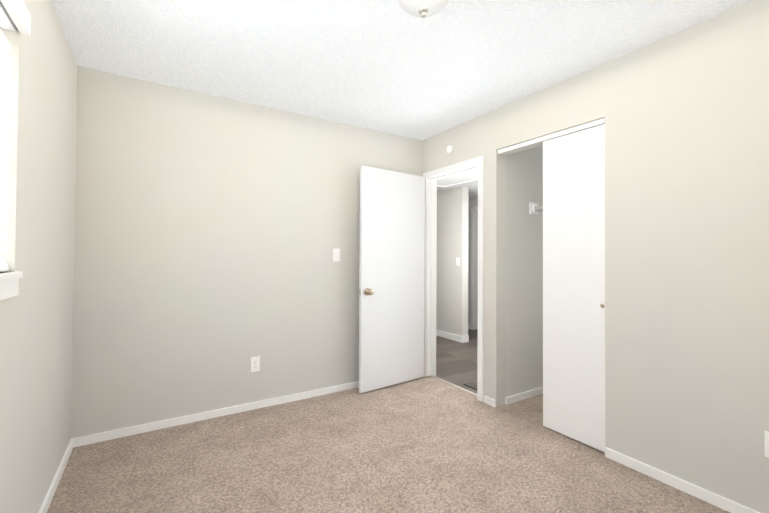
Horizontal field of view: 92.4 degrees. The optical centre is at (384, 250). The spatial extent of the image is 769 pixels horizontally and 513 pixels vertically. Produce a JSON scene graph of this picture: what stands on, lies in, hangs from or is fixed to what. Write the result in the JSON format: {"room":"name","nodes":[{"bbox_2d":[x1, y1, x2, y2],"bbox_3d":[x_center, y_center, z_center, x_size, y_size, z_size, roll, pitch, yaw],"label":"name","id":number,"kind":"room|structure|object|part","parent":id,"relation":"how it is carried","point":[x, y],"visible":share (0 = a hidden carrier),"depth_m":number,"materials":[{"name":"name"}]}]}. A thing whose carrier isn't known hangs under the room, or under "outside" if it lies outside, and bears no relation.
{"room":"empty bedroom","nodes":[
{"label":"empty bedroom","id":0,"kind":"room"},
{"bbox_2d":[0,0,76,512],"bbox_3d":[-1.106,0.021,0.860,0.115,2.440,3.665,1,-1,-32],"label":"wall","id":1,"kind":"structure","parent":0,"point":[36,333],"depth_m":1.59,"materials":[{"name":"beige paint"}]},
{"bbox_2d":[0,272,22,300],"bbox_3d":[-1.093,0.114,0.906,0.078,0.085,1.004,1,-1,-32],"label":"window sill","id":2,"kind":"structure","parent":1,"relation":"attached to","point":[9,284],"depth_m":1.25,"materials":[{"name":"white wood"}]},
{"bbox_2d":[0,0,30,271],"bbox_3d":[-1.079,-0.405,0.919,0.073,0.946,1.002,1,-1,-32],"label":"window blinds","id":3,"kind":"object","parent":1,"relation":"attached to","point":[14,14],"visible":1,"depth_m":1.29,"materials":[{"name":"white plastic"}]},
{"bbox_2d":[39,438,74,512],"bbox_3d":[-1.058,1.206,0.878,0.013,0.070,3.435,1,-1,-32],"label":"baseboard","id":4,"kind":"structure","parent":1,"relation":"attached to","point":[46,503],"depth_m":1.94,"materials":[{"name":"white wood"}]},
{"bbox_2d":[71,66,421,437],"bbox_3d":[-0.826,0.053,3.135,2.785,2.440,0.115,1,-1,-32],"label":"wall","id":5,"kind":"structure","parent":0,"point":[212,232],"depth_m":2.75,"materials":[{"name":"beige paint"}]},
{"bbox_2d":[75,381,358,446],"bbox_3d":[-0.785,1.238,3.073,2.755,0.070,0.013,1,-1,-32],"label":"baseboard","id":6,"kind":"structure","parent":5,"relation":"attached to","point":[123,432],"depth_m":2.72,"materials":[{"name":"white wood"}]},
{"bbox_2d":[251,356,259,371],"bbox_3d":[-1.026,0.901,2.926,0.070,0.115,0.010,1,-1,-32],"label":"outlet","id":7,"kind":"object","parent":5,"relation":"attached to","point":[255,363],"visible":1,"depth_m":2.92,"materials":[{"name":"white plastic"}]},
{"bbox_2d":[333,249,339,260],"bbox_3d":[-0.430,0.039,3.309,0.070,0.115,0.013,1,-1,-32],"label":"light switch","id":8,"kind":"object","parent":5,"relation":"attached to","point":[336,254],"visible":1,"depth_m":3.30,"materials":[{"name":"white plastic"}]},
{"bbox_2d":[47,376,729,512],"bbox_3d":[0.089,1.279,1.600,2.955,0.076,3.665,1,-1,-32],"label":"floor carpet","id":9,"kind":"object","parent":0,"point":[427,444],"visible":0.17,"depth_m":2.13,"materials":[{"name":"beige carpet"}]},
{"bbox_2d":[51,0,751,139],"bbox_3d":[0.128,-1.242,1.651,3.015,0.120,3.665,1,-1,-32],"label":"ceiling","id":10,"kind":"structure","parent":0,"point":[390,66],"depth_m":2.13,"materials":[{"name":"paint"}]},
{"bbox_2d":[397,0,448,18],"bbox_3d":[0.172,-1.099,1.609,0.268,0.166,0.268,1,-1,-32],"label":"ceiling light fixture","id":11,"kind":"object","parent":10,"relation":"attached to","point":[423,9],"visible":1,"depth_m":1.60,"materials":[{"name":"white glass"}]},
{"bbox_2d":[436,187,471,335],"bbox_3d":[0.513,0.209,6.348,0.150,2.230,2.445,1,-1,-32],"label":"wall","id":12,"kind":"structure","parent":0,"point":[453,287],"depth_m":5.48,"materials":[{"name":"paint"}]},
{"bbox_2d":[436,330,463,342],"bbox_3d":[0.487,1.277,6.241,0.013,0.090,2.338,1,-1,-32],"label":"baseboard","id":13,"kind":"structure","parent":12,"relation":"attached to","point":[454,337],"depth_m":5.45,"materials":[{"name":"white wood"}]},
{"bbox_2d":[436,329,477,393],"bbox_3d":[0.747,1.343,5.464,2.280,0.060,4.170,1,-1,-32],"label":"floor","id":14,"kind":"structure","parent":0,"point":[456,362],"depth_m":4.36,"materials":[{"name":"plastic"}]},
{"bbox_2d":[464,382,476,389],"bbox_3d":[0.887,1.283,3.442,0.110,0.008,0.300,1,-1,-32],"label":"floor vent","id":15,"kind":"object","parent":14,"relation":"in","point":[472,385],"visible":0.42,"depth_m":3.50,"materials":[{"name":"brown metal"}]},
{"bbox_2d":[437,169,477,197],"bbox_3d":[0.785,-0.976,5.511,2.220,0.120,4.170,1,-1,-32],"label":"ceiling","id":16,"kind":"structure","parent":0,"point":[472,186],"depth_m":4.99,"materials":[{"name":"paint"}]},
{"bbox_2d":[437,173,477,186],"bbox_3d":[0.763,-0.920,4.776,0.700,0.012,0.750,1,-1,-32],"label":"trim","id":17,"kind":"structure","parent":16,"relation":"attached to","point":[476,177],"depth_m":4.82,"materials":[{"name":"white wood"}]},
{"bbox_2d":[472,197,477,329],"bbox_3d":[2.053,0.205,5.442,0.120,2.230,5.620,1,-1,-32],"label":"wall","id":18,"kind":"structure","parent":0,"point":[474,199],"depth_m":6.23,"materials":[{"name":"paint"}]},
{"bbox_2d":[471,207,477,329],"bbox_3d":[1.721,0.296,5.840,0.015,2.055,0.960,1,-1,-32],"label":"door frame","id":19,"kind":"structure","parent":18,"relation":"attached to","point":[473,209],"depth_m":6.21,"materials":[{"name":"white wood"}]},
{"bbox_2d":[501,394,542,423],"bbox_3d":[1.628,1.302,2.698,0.820,0.076,1.450,1,-1,-32],"label":"floor","id":20,"kind":"structure","parent":0,"point":[531,408],"depth_m":2.98,"materials":[{"name":"beige carpet"}]},
{"bbox_2d":[506,145,542,396],"bbox_3d":[1.660,0.061,2.731,0.760,2.440,1.450,1,-1,-32],"label":"wall","id":21,"kind":"structure","parent":0,"point":[524,285],"depth_m":3.18,"materials":[{"name":"paint"}]},
{"bbox_2d":[506,387,542,404],"bbox_3d":[1.612,1.245,2.688,0.660,0.070,1.250,1,-1,-32],"label":"baseboard","id":22,"kind":"structure","parent":21,"relation":"attached to","point":[523,395],"depth_m":3.15,"materials":[{"name":"white wood"}]},
{"bbox_2d":[529,202,542,214],"bbox_3d":[1.647,-0.378,2.727,0.110,0.103,1.250,1,-1,-32],"label":"rail","id":23,"kind":"object","parent":21,"relation":"attached to","point":[534,208],"visible":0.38,"depth_m":3.22,"materials":[{"name":"white"}]},
{"bbox_2d":[422,0,768,512],"bbox_3d":[1.347,0.055,2.406,0.115,2.440,3.665,1,-1,-32],"label":"wall","id":24,"kind":"structure","parent":0,"point":[684,113],"depth_m":1.96,"materials":[{"name":"beige paint"}]},
{"bbox_2d":[446,145,452,154],"bbox_3d":[0.610,-0.949,3.472,0.020,0.084,0.084,1,-1,-32],"label":"smoke detector","id":25,"kind":"object","parent":24,"relation":"attached to","point":[449,150],"visible":0.98,"depth_m":3.46,"materials":[{"name":"white plastic"}]},
{"bbox_2d":[423,156,483,401],"bbox_3d":[0.667,0.243,3.482,0.147,2.085,0.815,1,-1,-32],"label":"door frame","id":26,"kind":"structure","parent":24,"relation":"attached to","point":[432,177],"depth_m":3.74,"materials":[{"name":"white wood"}]},
{"bbox_2d":[359,166,424,392],"bbox_3d":[0.090,0.253,3.482,0.762,2.001,0.181,1,-1,-37],"label":"bedroom door","id":27,"kind":"structure","parent":26,"relation":"attached to","point":[392,280],"depth_m":3.44,"materials":[{"name":"white paint"},{"name":"brass"}]},
{"bbox_3d":[-0.164,0.364,3.288,0.066,0.066,0.181,1,-1,-37],"label":"knob","id":28,"kind":"part","parent":27,"relation":"part of","materials":[{"name":"gold metal"}]},
{"bbox_2d":[430,375,476,395],"bbox_3d":[0.661,1.276,3.469,0.035,0.019,0.699,1,-1,-32],"label":"trim","id":29,"kind":"structure","parent":24,"relation":"attached to","point":[459,387],"depth_m":3.46,"materials":[{"name":"white wood"}]},
{"bbox_2d":[498,118,604,154],"bbox_3d":[1.185,-0.807,2.672,0.096,0.031,0.834,1,-1,-32],"label":"track rail","id":30,"kind":"object","parent":24,"relation":"attached to","point":[529,144],"visible":0.64,"depth_m":2.66,"materials":[{"name":"white metal"}]},
{"bbox_2d":[543,124,605,452],"bbox_3d":[1.266,0.230,2.475,0.033,2.039,0.433,1,-1,-32],"label":"sliding door","id":31,"kind":"structure","parent":24,"relation":"in","point":[573,285],"depth_m":2.45,"materials":[{"name":"white wood"}]},
{"bbox_2d":[605,447,759,512],"bbox_3d":[1.769,1.231,1.591,0.013,0.070,1.567,1,-1,-32],"label":"baseboard","id":32,"kind":"structure","parent":24,"relation":"attached to","point":[721,502],"depth_m":1.93,"materials":[{"name":"white wood"}]},
{"bbox_2d":[764,431,768,457],"bbox_3d":[1.743,0.875,1.643,0.010,0.115,0.070,1,-1,-32],"label":"outlet","id":33,"kind":"object","parent":24,"relation":"attached to","point":[766,433],"visible":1,"depth_m":1.67,"materials":[{"name":"white plastic"}]}
]}

